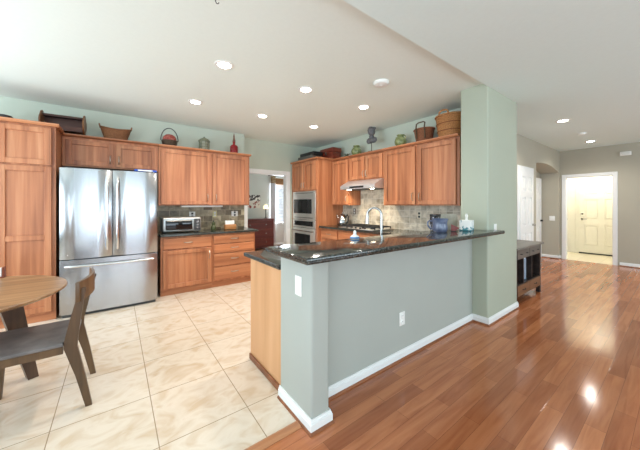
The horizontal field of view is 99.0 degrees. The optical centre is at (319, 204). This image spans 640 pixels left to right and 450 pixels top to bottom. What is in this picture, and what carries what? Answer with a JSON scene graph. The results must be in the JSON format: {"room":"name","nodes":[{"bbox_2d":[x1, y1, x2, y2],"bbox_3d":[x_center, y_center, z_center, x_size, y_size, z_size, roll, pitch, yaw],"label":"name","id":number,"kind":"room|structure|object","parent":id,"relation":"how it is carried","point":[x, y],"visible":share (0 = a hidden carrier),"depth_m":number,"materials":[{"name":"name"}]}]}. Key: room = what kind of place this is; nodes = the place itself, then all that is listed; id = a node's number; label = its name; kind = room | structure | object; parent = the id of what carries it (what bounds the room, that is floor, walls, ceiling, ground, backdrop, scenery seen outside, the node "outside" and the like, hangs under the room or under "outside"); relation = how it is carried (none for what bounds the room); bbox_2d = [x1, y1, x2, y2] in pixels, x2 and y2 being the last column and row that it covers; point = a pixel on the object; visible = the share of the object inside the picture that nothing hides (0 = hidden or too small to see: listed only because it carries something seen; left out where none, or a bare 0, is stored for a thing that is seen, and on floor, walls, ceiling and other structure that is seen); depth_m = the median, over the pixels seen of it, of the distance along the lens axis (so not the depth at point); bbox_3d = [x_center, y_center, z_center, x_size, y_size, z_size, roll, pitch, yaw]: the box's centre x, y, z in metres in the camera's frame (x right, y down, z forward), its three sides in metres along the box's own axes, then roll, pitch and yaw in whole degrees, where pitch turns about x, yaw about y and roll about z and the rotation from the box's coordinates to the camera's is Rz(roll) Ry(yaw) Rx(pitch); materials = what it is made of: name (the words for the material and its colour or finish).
{"room":"kitchen","nodes":[
{"label":"kitchen","id":0,"kind":"room"},
{"bbox_2d":[0,96,243,231],"bbox_3d":[-3.471,-0.007,4.047,4.780,2.735,0.220,0,0,-37],"label":"wall","id":1,"kind":"structure","parent":0,"point":[143,130],"depth_m":4.31,"materials":[{"name":"green paint"}]},
{"bbox_2d":[62,133,158,172],"bbox_3d":[-3.022,-0.723,4.014,1.090,0.422,0.367,0,0,-37],"label":"upper cabinet","id":2,"kind":"object","parent":1,"relation":"attached to","point":[78,151],"visible":0.96,"depth_m":3.86,"materials":[{"name":"brown wood"}]},
{"bbox_2d":[98,123,131,139],"bbox_3d":[-3.016,-1.053,4.038,0.403,0.237,0.246,0,0,-37],"label":"wicker basket","id":3,"kind":"object","parent":2,"relation":"on","point":[107,132],"visible":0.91,"depth_m":3.96,"materials":[{"name":"brown wicker"}]},
{"bbox_2d":[157,205,243,231],"bbox_3d":[-2.092,0.231,4.932,1.490,0.431,0.011,0,0,-37],"label":"backsplash","id":4,"kind":"structure","parent":1,"relation":"attached to","point":[206,213],"depth_m":4.96,"materials":[{"name":"tile"}]},
{"bbox_2d":[157,144,250,204],"bbox_3d":[-1.983,-0.460,4.790,1.495,0.949,0.367,0,0,-37],"label":"upper cabinet","id":5,"kind":"object","parent":1,"relation":"attached to","point":[185,175],"visible":0.99,"depth_m":4.61,"materials":[{"name":"brown wood"}]},
{"bbox_2d":[160,128,178,145],"bbox_3d":[-2.449,-1.091,4.449,0.236,0.312,0.236,0,0,8],"label":"basket","id":6,"kind":"object","parent":5,"relation":"on","point":[168,139],"visible":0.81,"depth_m":4.38,"materials":[{"name":"wicker"}]},
{"bbox_2d":[181,205,222,206],"bbox_3d":[-2.028,0.030,4.713,0.670,0.030,0.080,0,0,-37],"label":"strip light","id":7,"kind":"object","parent":5,"relation":"attached to","point":[181,205],"visible":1,"depth_m":4.67,"materials":[{"name":"white plastic"}]},
{"bbox_2d":[198,137,209,149],"bbox_3d":[-2.020,-1.060,4.769,0.194,0.249,0.194,0,0,-37],"label":"lantern","id":8,"kind":"object","parent":5,"relation":"on","point":[204,143],"visible":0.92,"depth_m":4.71,"materials":[{"name":"green metal"}]},
{"bbox_2d":[230,135,237,152],"bbox_3d":[-1.599,-1.127,5.083,0.144,0.385,0.144,0,0,-37],"label":"decanter","id":9,"kind":"object","parent":5,"relation":"on","point":[233,148],"visible":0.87,"depth_m":5.03,"materials":[{"name":"red glass"}]},
{"bbox_2d":[231,211,237,215],"bbox_3d":[-1.640,0.175,5.255,0.125,0.100,0.010,0,0,-37],"label":"wall outlet","id":10,"kind":"object","parent":1,"relation":"attached to","point":[233,213],"visible":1,"depth_m":5.25,"materials":[{"name":"white plastic"}]},
{"bbox_2d":[244,138,315,244],"bbox_3d":[-1.262,-0.007,5.910,3.050,2.735,0.118,0,0,-37],"label":"wall","id":11,"kind":"structure","parent":1,"relation":"in","point":[265,155],"depth_m":6.03,"materials":[{"name":"green paint"}]},
{"bbox_2d":[244,168,289,244],"bbox_3d":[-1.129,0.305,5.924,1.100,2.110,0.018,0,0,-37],"label":"door frame","id":12,"kind":"structure","parent":11,"relation":"attached to","point":[261,171],"depth_m":6.20,"materials":[{"name":"white wood"}]},
{"bbox_2d":[0,281,295,449],"bbox_3d":[-1.529,1.410,3.159,6.530,0.100,3.968,0,0,-37],"label":"floor tile","id":13,"kind":"structure","parent":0,"point":[175,371],"depth_m":2.01,"materials":[{"name":"tile"}]},
{"bbox_2d":[0,117,64,328],"bbox_3d":[-3.697,0.206,3.246,0.960,2.308,0.785,0,0,-37],"label":"pantry cabinet","id":14,"kind":"object","parent":13,"relation":"on","point":[30,151],"visible":0.9,"depth_m":3.11,"materials":[{"name":"brown wood"}]},
{"bbox_2d":[0,114,12,117],"bbox_3d":[-3.736,-0.985,3.114,0.380,0.074,0.260,0,0,-37],"label":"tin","id":15,"kind":"object","parent":14,"relation":"on","point":[1,115],"visible":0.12,"depth_m":3.10,"materials":[{"name":"metal"}]},
{"bbox_2d":[38,110,86,134],"bbox_3d":[-3.405,-1.083,3.635,0.435,0.268,0.243,0,0,-33],"label":"trough","id":16,"kind":"object","parent":14,"relation":"on","point":[69,124],"visible":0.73,"depth_m":3.65,"materials":[{"name":"brown wood"}]},
{"bbox_2d":[0,275,66,379],"bbox_3d":[-2.483,0.989,1.771,1.244,0.742,1.244,0,0,-37],"label":"dining table","id":17,"kind":"object","parent":13,"relation":"on","point":[16,292],"visible":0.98,"depth_m":2.05,"materials":[{"name":"brown wood"}]},
{"bbox_2d":[0,266,5,277],"bbox_3d":[-2.729,0.573,2.280,0.135,0.090,0.060,0,0,-37],"label":"napkin holder","id":18,"kind":"object","parent":17,"relation":"on","point":[3,269],"visible":1,"depth_m":2.30,"materials":[{"name":"brown wood"}]},
{"bbox_2d":[0,267,96,406],"bbox_3d":[-1.911,0.936,1.877,0.565,0.848,0.509,0,0,-37],"label":"dining chair","id":19,"kind":"object","parent":13,"relation":"on","point":[33,343],"visible":1,"depth_m":1.82,"materials":[{"name":"brown wood"}]},
{"bbox_2d":[59,167,156,318],"bbox_3d":[-2.880,0.454,3.798,1.000,1.812,0.847,0,0,-37],"label":"refrigerator","id":20,"kind":"object","parent":13,"relation":"on","point":[108,218],"visible":1,"depth_m":3.48,"materials":[{"name":"silver metal"}]},
{"bbox_2d":[134,169,156,172],"bbox_3d":[-2.466,-0.467,3.855,0.260,0.028,0.212,0,0,-37],"label":"packet","id":21,"kind":"object","parent":20,"relation":"on","point":[135,170],"visible":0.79,"depth_m":3.76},
{"bbox_2d":[157,234,211,296],"bbox_3d":[-2.205,0.922,4.444,0.735,0.876,0.639,0,0,-37],"label":"base cabinet","id":22,"kind":"object","parent":13,"relation":"on","point":[184,263],"visible":0.98,"depth_m":4.21,"materials":[{"name":"brown wood"}]},
{"bbox_2d":[212,232,254,287],"bbox_3d":[-1.615,0.922,4.887,0.735,0.876,0.636,0,0,-37],"label":"base cabinet","id":23,"kind":"object","parent":13,"relation":"on","point":[230,265],"visible":0.87,"depth_m":4.62,"materials":[{"name":"brown wood"}]},
{"bbox_2d":[157,227,257,237],"bbox_3d":[-1.895,0.465,4.675,1.522,0.037,0.630,0,0,-37],"label":"countertop","id":24,"kind":"structure","parent":23,"relation":"on","point":[240,229],"depth_m":4.49,"materials":[{"name":"stone"}]},
{"bbox_2d":[160,216,200,233],"bbox_3d":[-2.222,0.323,4.372,0.560,0.245,0.335,0,0,-37],"label":"toaster oven","id":25,"kind":"object","parent":24,"relation":"on","point":[190,223],"visible":1,"depth_m":4.25,"materials":[{"name":"metal"}]},
{"bbox_2d":[211,220,215,229],"bbox_3d":[-1.854,0.361,4.756,0.090,0.168,0.090,0,0,-37],"label":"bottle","id":26,"kind":"object","parent":24,"relation":"on","point":[213,227],"visible":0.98,"depth_m":4.73,"materials":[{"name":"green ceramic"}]},
{"bbox_2d":[224,220,235,228],"bbox_3d":[-1.632,0.368,4.959,0.200,0.155,0.100,0,0,-37],"label":"box","id":27,"kind":"object","parent":24,"relation":"on","point":[229,224],"visible":0.97,"depth_m":4.93,"materials":[{"name":"brown wood"}]},
{"bbox_2d":[249,259,280,390],"bbox_3d":[0.511,0.914,2.859,2.354,0.892,0.650,0,0,-37],"label":"base cabinet","id":28,"kind":"object","parent":13,"relation":"on","point":[265,353],"visible":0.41,"depth_m":2.17,"materials":[{"name":"brown wood"}]},
{"bbox_2d":[244,225,418,269],"bbox_3d":[0.122,0.449,3.881,2.990,0.037,2.762,0,0,-37],"label":"countertop","id":29,"kind":"structure","parent":28,"relation":"on","point":[274,261],"depth_m":2.44,"materials":[{"name":"stone"}]},
{"bbox_2d":[336,212,348,225],"bbox_3d":[0.464,0.296,5.576,0.243,0.266,0.263,0,0,-3],"label":"kettle","id":30,"kind":"object","parent":29,"relation":"on","point":[342,219],"visible":0.93,"depth_m":5.50,"materials":[{"name":"silver metal"}]},
{"bbox_2d":[339,223,391,230],"bbox_3d":[0.806,0.402,4.920,0.520,0.056,0.840,0,0,-37],"label":"cooktop","id":31,"kind":"object","parent":29,"relation":"in","point":[368,227],"visible":0.98,"depth_m":4.75,"materials":[{"name":"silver metal"}]},
{"bbox_2d":[339,226,391,230],"bbox_3d":[0.806,0.423,4.920,0.520,0.012,0.840,0,0,-37],"label":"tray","id":32,"kind":"object","parent":31,"relation":"on","point":[349,227],"depth_m":4.74,"materials":[{"name":"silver metal"}]},
{"bbox_2d":[365,207,382,234],"bbox_3d":[0.574,0.226,2.758,0.235,0.407,0.060,0,0,19],"label":"faucet","id":33,"kind":"object","parent":29,"relation":"on","point":[371,208],"visible":0.68,"depth_m":2.74,"materials":[{"name":"silver metal"}]},
{"bbox_2d":[290,156,342,241],"bbox_3d":[-0.084,0.202,6.059,0.734,2.316,1.030,0,0,-37],"label":"tall cabinet","id":34,"kind":"object","parent":13,"relation":"on","point":[314,173],"visible":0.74,"depth_m":5.65,"materials":[{"name":"brown wood"}]},
{"bbox_2d":[291,219,315,243],"bbox_3d":[-0.168,0.671,6.028,0.616,0.682,0.880,0,0,-37],"label":"wall oven","id":35,"kind":"object","parent":34,"relation":"in","point":[303,231],"visible":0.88,"depth_m":5.85,"materials":[{"name":"silver metal"}]},
{"bbox_2d":[293,191,315,219],"bbox_3d":[-0.186,0.019,6.014,0.462,0.605,0.880,0,0,-37],"label":"microwave","id":36,"kind":"object","parent":34,"relation":"in","point":[304,202],"visible":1,"depth_m":5.83,"materials":[{"name":"silver metal"}]},
{"bbox_2d":[298,151,322,160],"bbox_3d":[-0.216,-1.039,6.022,0.260,0.165,0.590,0,0,-37],"label":"storage box","id":37,"kind":"object","parent":34,"relation":"on","point":[311,154],"visible":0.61,"depth_m":5.85,"materials":[{"name":"black"}]},
{"bbox_2d":[320,147,340,158],"bbox_3d":[0.226,-1.074,5.885,0.255,0.235,0.440,0,0,-37],"label":"chest","id":38,"kind":"object","parent":34,"relation":"on","point":[332,152],"visible":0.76,"depth_m":5.73,"materials":[{"name":"red wood"}]},
{"bbox_2d":[321,228,338,240],"bbox_3d":[0.390,0.914,5.462,0.639,0.892,0.550,0,0,-37],"label":"base cabinet","id":39,"kind":"object","parent":13,"relation":"on","point":[326,234],"visible":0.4,"depth_m":5.28,"materials":[{"name":"brown wood"}]},
{"bbox_2d":[339,230,371,239],"bbox_3d":[0.804,0.914,4.907,0.639,0.892,0.830,0,0,-37],"label":"base cabinet","id":40,"kind":"object","parent":13,"relation":"on","point":[342,234],"visible":0.05,"depth_m":4.84,"materials":[{"name":"brown wood"}]},
{"bbox_2d":[0,0,482,147],"bbox_3d":[-1.488,-1.425,3.121,6.550,0.100,4.108,0,0,-37],"label":"ceiling","id":41,"kind":"structure","parent":0,"point":[143,59],"depth_m":2.68,"materials":[{"name":"white paint"}]},
{"bbox_2d":[188,99,202,104],"bbox_3d":[-1.666,-1.371,3.660,0.184,0.008,0.184,0,0,-37],"label":"recessed light","id":42,"kind":"object","parent":41,"relation":"in","point":[192,101],"visible":1,"depth_m":3.64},
{"bbox_2d":[214,60,233,69],"bbox_3d":[-0.942,-1.371,2.691,0.184,0.008,0.184,0,0,-37],"label":"recessed light","id":43,"kind":"object","parent":41,"relation":"in","point":[222,64],"visible":1,"depth_m":2.67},
{"bbox_2d":[256,114,267,117],"bbox_3d":[-0.893,-1.371,4.238,0.184,0.008,0.184,0,0,-37],"label":"recessed light","id":44,"kind":"object","parent":41,"relation":"in","point":[257,115],"visible":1,"depth_m":4.21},
{"bbox_2d":[298,86,313,92],"bbox_3d":[-0.169,-1.371,3.268,0.184,0.008,0.184,0,0,-37],"label":"recessed light","id":45,"kind":"object","parent":41,"relation":"in","point":[305,89],"visible":1,"depth_m":3.25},
{"bbox_2d":[357,105,369,109],"bbox_3d":[0.616,-1.371,3.855,0.184,0.008,0.184,0,0,-37],"label":"recessed light","id":46,"kind":"object","parent":41,"relation":"in","point":[362,107],"visible":1,"depth_m":3.86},
{"bbox_2d":[374,79,388,87],"bbox_3d":[0.688,-1.354,3.073,0.170,0.040,0.170,0,0,-37],"label":"smoke detector","id":47,"kind":"object","parent":41,"relation":"attached to","point":[379,83],"visible":1,"depth_m":3.03,"materials":[{"name":"white plastic"}]},
{"bbox_2d":[248,174,282,244],"bbox_3d":[-1.469,0.000,7.483,4.840,2.720,2.890,0,0,-37],"label":"wall","id":48,"kind":"structure","parent":0,"point":[260,185],"depth_m":8.85,"materials":[{"name":"grey paint"}]},
{"bbox_2d":[248,195,259,207],"bbox_3d":[-2.106,-0.090,8.645,0.450,0.420,0.021,0,0,-37],"label":"wall picture","id":49,"kind":"object","parent":48,"relation":"attached to","point":[254,200],"visible":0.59,"depth_m":8.65},
{"bbox_2d":[275,177,282,223],"bbox_3d":[-1.380,-0.130,9.260,0.630,1.580,0.110,0,0,-37],"label":"window","id":50,"kind":"structure","parent":48,"relation":"in","point":[276,177],"depth_m":9.28,"materials":[{"name":"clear glass"}]},
{"bbox_2d":[275,178,282,222],"bbox_3d":[-1.370,-0.150,9.247,0.530,1.520,0.057,0,0,-37],"label":"window blind","id":51,"kind":"object","parent":50,"relation":"attached to","point":[279,182],"visible":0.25,"depth_m":9.23,"materials":[{"name":"white plastic"}]},
{"bbox_3d":[-1.351,-0.950,9.147,0.860,0.060,0.115,0,0,-37],"label":"curtain rod","id":52,"kind":"object","parent":48,"relation":"attached to","visible":0},
{"bbox_2d":[271,176,275,242],"bbox_3d":[-1.538,0.165,8.971,0.170,2.190,0.050,0,0,-37],"label":"curtain","id":53,"kind":"object","parent":52,"relation":"hanging from","point":[273,178],"visible":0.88,"depth_m":8.97,"materials":[{"name":"grey fabric"}]},
{"bbox_2d":[255,245,280,250],"bbox_3d":[-1.463,1.410,7.475,4.600,0.100,2.870,0,0,-37],"label":"floor","id":54,"kind":"structure","parent":0,"point":[256,249],"depth_m":8.45,"materials":[{"name":"red wood"}]},
{"bbox_2d":[248,218,273,248],"bbox_3d":[-1.968,0.897,8.276,1.090,0.925,0.482,0,0,-37],"label":"dresser","id":55,"kind":"object","parent":54,"relation":"on","point":[264,238],"visible":0.55,"depth_m":8.20,"materials":[{"name":"brown wood"}]},
{"bbox_2d":[245,421,301,449],"bbox_3d":[-1.535,1.379,0.639,3.505,0.061,0.062,0,0,-37],"label":"trim","id":56,"kind":"structure","parent":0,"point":[286,431],"depth_m":1.58,"materials":[{"name":"brown wood"}]},
{"bbox_2d":[281,257,327,418],"bbox_3d":[-0.112,0.846,1.820,0.138,1.029,0.390,0,0,-37],"label":"wall","id":57,"kind":"structure","parent":0,"point":[304,319],"depth_m":1.69,"materials":[{"name":"grey paint"}]},
{"bbox_2d":[295,275,301,296],"bbox_3d":[-0.139,0.515,1.731,0.010,0.125,0.075,0,0,-37],"label":"light switch","id":58,"kind":"object","parent":57,"relation":"attached to","point":[298,280],"visible":1,"depth_m":1.72,"materials":[{"name":"white plastic"}]},
{"bbox_2d":[316,108,460,156],"bbox_3d":[1.153,-0.007,5.274,0.298,2.735,3.788,0,0,-37],"label":"wall","id":59,"kind":"structure","parent":0,"point":[385,137],"depth_m":4.96,"materials":[{"name":"green paint"}]},
{"bbox_2d":[331,156,360,204],"bbox_3d":[0.511,-0.460,5.563,0.354,0.949,0.533,0,0,-37],"label":"upper cabinet","id":60,"kind":"object","parent":59,"relation":"attached to","point":[340,166],"visible":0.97,"depth_m":5.44,"materials":[{"name":"brown wood"}]},
{"bbox_2d":[340,178,383,190],"bbox_3d":[0.846,-0.356,4.978,0.518,0.177,0.855,0,0,-37],"label":"range hood","id":61,"kind":"object","parent":59,"relation":"attached to","point":[370,184],"visible":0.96,"depth_m":4.77,"materials":[{"name":"metal"}]},
{"bbox_2d":[348,149,383,180],"bbox_3d":[0.920,-0.692,5.015,0.354,0.484,0.831,0,0,-37],"label":"upper cabinet","id":62,"kind":"object","parent":59,"relation":"attached to","point":[366,165],"visible":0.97,"depth_m":4.88,"materials":[{"name":"brown wood"}]},
{"bbox_2d":[351,145,360,154],"bbox_3d":[0.705,-1.038,5.306,0.196,0.206,0.208,0,0,-37],"label":"jar","id":63,"kind":"object","parent":62,"relation":"on","point":[356,149],"visible":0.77,"depth_m":5.24,"materials":[{"name":"ceramic"}]},
{"bbox_2d":[366,127,376,151],"bbox_3d":[0.922,-1.164,4.882,0.150,0.458,0.209,0,0,-3],"label":"sculpture","id":64,"kind":"object","parent":62,"relation":"on","point":[371,130],"visible":0.9,"depth_m":4.84,"materials":[{"name":"metal"}]},
{"bbox_2d":[382,142,416,204],"bbox_3d":[1.361,-0.460,4.425,0.354,0.949,0.638,0,0,-37],"label":"upper cabinet","id":65,"kind":"object","parent":59,"relation":"attached to","point":[400,161],"visible":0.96,"depth_m":4.32,"materials":[{"name":"brown wood"}]},
{"bbox_2d":[394,134,406,145],"bbox_3d":[1.321,-1.038,4.481,0.196,0.206,0.208,0,0,-37],"label":"jar","id":66,"kind":"object","parent":65,"relation":"on","point":[400,139],"visible":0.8,"depth_m":4.41,"materials":[{"name":"ceramic"}]},
{"bbox_2d":[343,189,460,230],"bbox_3d":[1.329,0.003,4.777,0.011,0.886,2.775,0,0,-37],"label":"backsplash","id":67,"kind":"structure","parent":59,"relation":"attached to","point":[401,217],"depth_m":4.81,"materials":[{"name":"tile"}]},
{"bbox_2d":[417,211,420,218],"bbox_3d":[1.597,0.170,4.400,0.010,0.118,0.075,0,0,-37],"label":"wall outlet","id":68,"kind":"object","parent":59,"relation":"attached to","point":[418,212],"visible":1,"depth_m":4.40,"materials":[{"name":"beige plastic"}]},
{"bbox_2d":[415,133,460,205],"bbox_3d":[1.742,-0.460,3.915,0.354,0.949,0.630,0,0,-37],"label":"upper cabinet","id":69,"kind":"object","parent":59,"relation":"attached to","point":[438,158],"visible":0.95,"depth_m":3.80,"materials":[{"name":"brown wood"}]},
{"bbox_2d":[413,121,434,140],"bbox_3d":[1.583,-1.086,4.158,0.292,0.302,0.330,0,0,-37],"label":"wicker basket","id":70,"kind":"object","parent":69,"relation":"on","point":[422,133],"visible":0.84,"depth_m":4.05,"materials":[{"name":"brown wicker"}]},
{"bbox_2d":[435,109,460,136],"bbox_3d":[1.821,-1.119,3.837,0.354,0.368,0.408,0,0,-37],"label":"wicker basket","id":71,"kind":"object","parent":69,"relation":"on","point":[448,123],"visible":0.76,"depth_m":3.71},
{"bbox_2d":[328,239,471,385],"bbox_3d":[0.828,0.846,2.584,2.280,1.029,0.150,0,0,-37],"label":"wall","id":72,"kind":"structure","parent":0,"point":[367,295],"depth_m":2.32,"materials":[{"name":"grey paint"}]},
{"bbox_2d":[266,229,504,264],"bbox_3d":[0.849,0.309,2.465,2.670,0.041,0.505,0,0,-37],"label":"countertop","id":73,"kind":"structure","parent":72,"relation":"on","point":[311,253],"depth_m":1.98,"materials":[{"name":"stone"}]},
{"bbox_2d":[350,230,359,238],"bbox_3d":[0.294,0.254,2.306,0.083,0.070,0.083,0,0,-37],"label":"soap bottle","id":74,"kind":"object","parent":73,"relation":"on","point":[354,236],"visible":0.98,"depth_m":2.29,"materials":[{"name":"white plastic"}]},
{"bbox_2d":[430,214,440,230],"bbox_3d":[1.290,0.198,3.057,0.119,0.182,0.070,0,0,-37],"label":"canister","id":75,"kind":"object","parent":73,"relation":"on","point":[431,215],"visible":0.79,"depth_m":3.03,"materials":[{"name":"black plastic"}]},
{"bbox_2d":[427,218,448,231],"bbox_3d":[1.258,0.218,2.898,0.170,0.140,0.194,0,0,-37],"label":"pitcher","id":76,"kind":"object","parent":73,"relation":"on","point":[438,224],"visible":0.99,"depth_m":2.83,"materials":[{"name":"blue ceramic"}]},
{"bbox_2d":[441,214,456,229],"bbox_3d":[1.455,0.199,3.141,0.240,0.180,0.016,0,0,1],"label":"cutting board","id":77,"kind":"object","parent":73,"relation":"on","point":[452,218],"visible":0.5,"depth_m":3.13,"materials":[{"name":"stone"}]},
{"bbox_2d":[451,224,458,230],"bbox_3d":[1.456,0.251,2.952,0.082,0.075,0.025,0,0,25],"label":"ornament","id":78,"kind":"object","parent":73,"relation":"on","point":[453,228],"visible":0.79,"depth_m":2.95,"materials":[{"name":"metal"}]},
{"bbox_2d":[459,214,473,230],"bbox_3d":[1.630,0.193,3.040,0.120,0.191,0.120,0,0,41],"label":"tissue box","id":79,"kind":"object","parent":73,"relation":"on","point":[464,225],"visible":0.99,"depth_m":3.00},
{"bbox_2d":[278,301,518,432],"bbox_3d":[1.159,1.309,2.760,3.328,0.066,0.404,0,0,-37],"label":"baseboard","id":80,"kind":"structure","parent":72,"relation":"attached to","point":[312,425],"depth_m":2.15,"materials":[{"name":"white wood"}]},
{"bbox_2d":[277,307,519,437],"bbox_3d":[1.161,1.351,2.757,3.344,0.018,0.412,0,0,-37],"label":"trim shoe moulding","id":81,"kind":"structure","parent":72,"relation":"attached to","point":[330,423],"depth_m":2.12,"materials":[{"name":"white wood"}]},
{"bbox_2d":[399,311,404,325],"bbox_3d":[0.724,1.005,2.406,0.075,0.118,0.010,0,0,-37],"label":"wall outlet","id":82,"kind":"object","parent":72,"relation":"attached to","point":[401,314],"visible":1,"depth_m":2.40,"materials":[{"name":"white plastic"}]},
{"bbox_2d":[264,257,639,449],"bbox_3d":[3.067,1.410,1.199,11.550,0.100,7.250,0,0,-37],"label":"floor","id":83,"kind":"structure","parent":0,"point":[561,371],"depth_m":2.05,"materials":[{"name":"red wood"}]},
{"bbox_2d":[517,240,543,297],"bbox_3d":[2.900,0.973,4.156,1.120,0.775,0.530,0,0,-37],"label":"console table","id":84,"kind":"object","parent":83,"relation":"on","point":[530,250],"visible":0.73,"depth_m":4.05,"materials":[{"name":"brown wood"}]},
{"bbox_2d":[524,258,525,278],"bbox_3d":[2.953,0.945,4.135,0.080,0.310,0.252,0,0,-37],"label":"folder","id":85,"kind":"object","parent":84,"relation":"on","point":[524,258],"visible":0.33,"depth_m":4.04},
{"bbox_2d":[461,84,516,317],"bbox_3d":[2.148,-0.007,3.458,0.880,2.735,0.310,0,0,-37],"label":"wall pillar","id":86,"kind":"structure","parent":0,"point":[488,117],"depth_m":3.21,"materials":[{"name":"green paint"}]},
{"bbox_2d":[344,0,639,151],"bbox_3d":[3.316,-1.403,0.866,11.550,0.145,6.420,0,0,-37],"label":"ceiling","id":87,"kind":"structure","parent":0,"point":[578,61],"depth_m":2.38,"materials":[{"name":"white paint"}]},
{"bbox_2d":[555,119,570,122],"bbox_3d":[3.851,-1.326,4.336,0.184,0.008,0.184,0,0,-37],"label":"recessed light","id":88,"kind":"object","parent":87,"relation":"in","point":[562,120],"visible":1,"depth_m":4.31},
{"bbox_2d":[517,134,559,258],"bbox_3d":[4.033,-0.010,5.614,4.720,2.740,0.370,0,0,-37],"label":"wall","id":89,"kind":"structure","parent":0,"point":[545,160],"depth_m":6.84,"materials":[{"name":"beige paint"}]},
{"bbox_2d":[517,165,533,239],"bbox_3d":[4.053,0.307,5.386,0.890,2.105,0.018,0,0,-37],"label":"door frame","id":90,"kind":"structure","parent":89,"relation":"in","point":[518,166],"depth_m":5.13,"materials":[{"name":"white wood"}]},
{"bbox_2d":[519,169,535,240],"bbox_3d":[4.073,0.345,5.359,0.740,2.030,0.084,0,0,-37],"label":"door","id":91,"kind":"structure","parent":90,"relation":"attached to","point":[526,178],"depth_m":5.34,"materials":[{"name":"white wood"}]},
{"bbox_2d":[536,178,542,256],"bbox_3d":[5.413,0.345,6.823,0.800,2.030,0.084,0,0,-37],"label":"door","id":92,"kind":"structure","parent":89,"relation":"in","point":[539,220],"depth_m":6.97,"materials":[{"name":"white wood"}]},
{"bbox_2d":[549,216,554,220],"bbox_3d":[5.880,0.350,6.924,0.010,0.118,0.110,0,0,-37],"label":"light switch","id":93,"kind":"object","parent":89,"relation":"attached to","point":[551,218],"visible":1,"depth_m":6.92,"materials":[{"name":"white plastic"}]},
{"bbox_2d":[567,176,608,251],"bbox_3d":[7.124,0.060,6.880,1.510,2.600,1.900,0,0,-37],"label":"wall","id":94,"kind":"structure","parent":0,"point":[571,182],"depth_m":7.83,"materials":[{"name":"beige paint"}]},
{"bbox_2d":[576,176,611,252],"bbox_3d":[7.565,0.310,7.334,0.018,2.100,1.040,0,0,-37],"label":"door frame","id":95,"kind":"structure","parent":94,"relation":"in","point":[609,177],"depth_m":7.70,"materials":[{"name":"beige paint"}]},
{"bbox_2d":[579,179,611,255],"bbox_3d":[7.535,0.345,7.311,0.093,2.030,0.900,0,0,-37],"label":"door","id":96,"kind":"structure","parent":94,"relation":"in","point":[595,196],"depth_m":7.41,"materials":[{"name":"beige paint"}]},
{"bbox_2d":[567,252,611,264],"bbox_3d":[7.084,1.410,6.850,1.650,0.100,1.900,0,0,-37],"label":"floor","id":97,"kind":"structure","parent":0,"point":[601,259],"depth_m":6.88,"materials":[{"name":"tile"}]},
{"bbox_2d":[560,142,639,265],"bbox_3d":[7.714,-0.010,4.731,0.118,2.740,7.350,0,0,-37],"label":"wall","id":98,"kind":"structure","parent":0,"point":[605,158],"depth_m":6.03,"materials":[{"name":"beige paint"}]},
{"bbox_2d":[566,175,612,264],"bbox_3d":[6.392,0.346,6.502,0.113,2.028,0.818,0,0,-37],"label":"door frame","id":99,"kind":"structure","parent":98,"relation":"attached to","point":[607,175],"depth_m":6.36,"materials":[{"name":"white wood"}]},
{"bbox_2d":[562,172,617,265],"bbox_3d":[6.336,0.312,6.460,0.018,2.095,0.950,0,0,-37],"label":"hall doorway","id":100,"kind":"structure","parent":98,"relation":"in","point":[615,174],"depth_m":6.17,"materials":[{"name":"white wood"}]},
{"bbox_2d":[542,254,639,267],"bbox_3d":[5.955,1.309,3.055,4.700,0.066,6.770,0,0,-37],"label":"baseboard","id":101,"kind":"structure","parent":98,"relation":"attached to","point":[544,255],"depth_m":6.03,"materials":[{"name":"white wood"}]},
{"bbox_2d":[620,151,631,155],"bbox_3d":[6.681,-1.115,5.975,0.046,0.084,0.170,0,0,-37],"label":"door chime","id":102,"kind":"object","parent":98,"relation":"attached to","point":[625,153],"visible":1,"depth_m":5.96,"materials":[{"name":"white plastic"}]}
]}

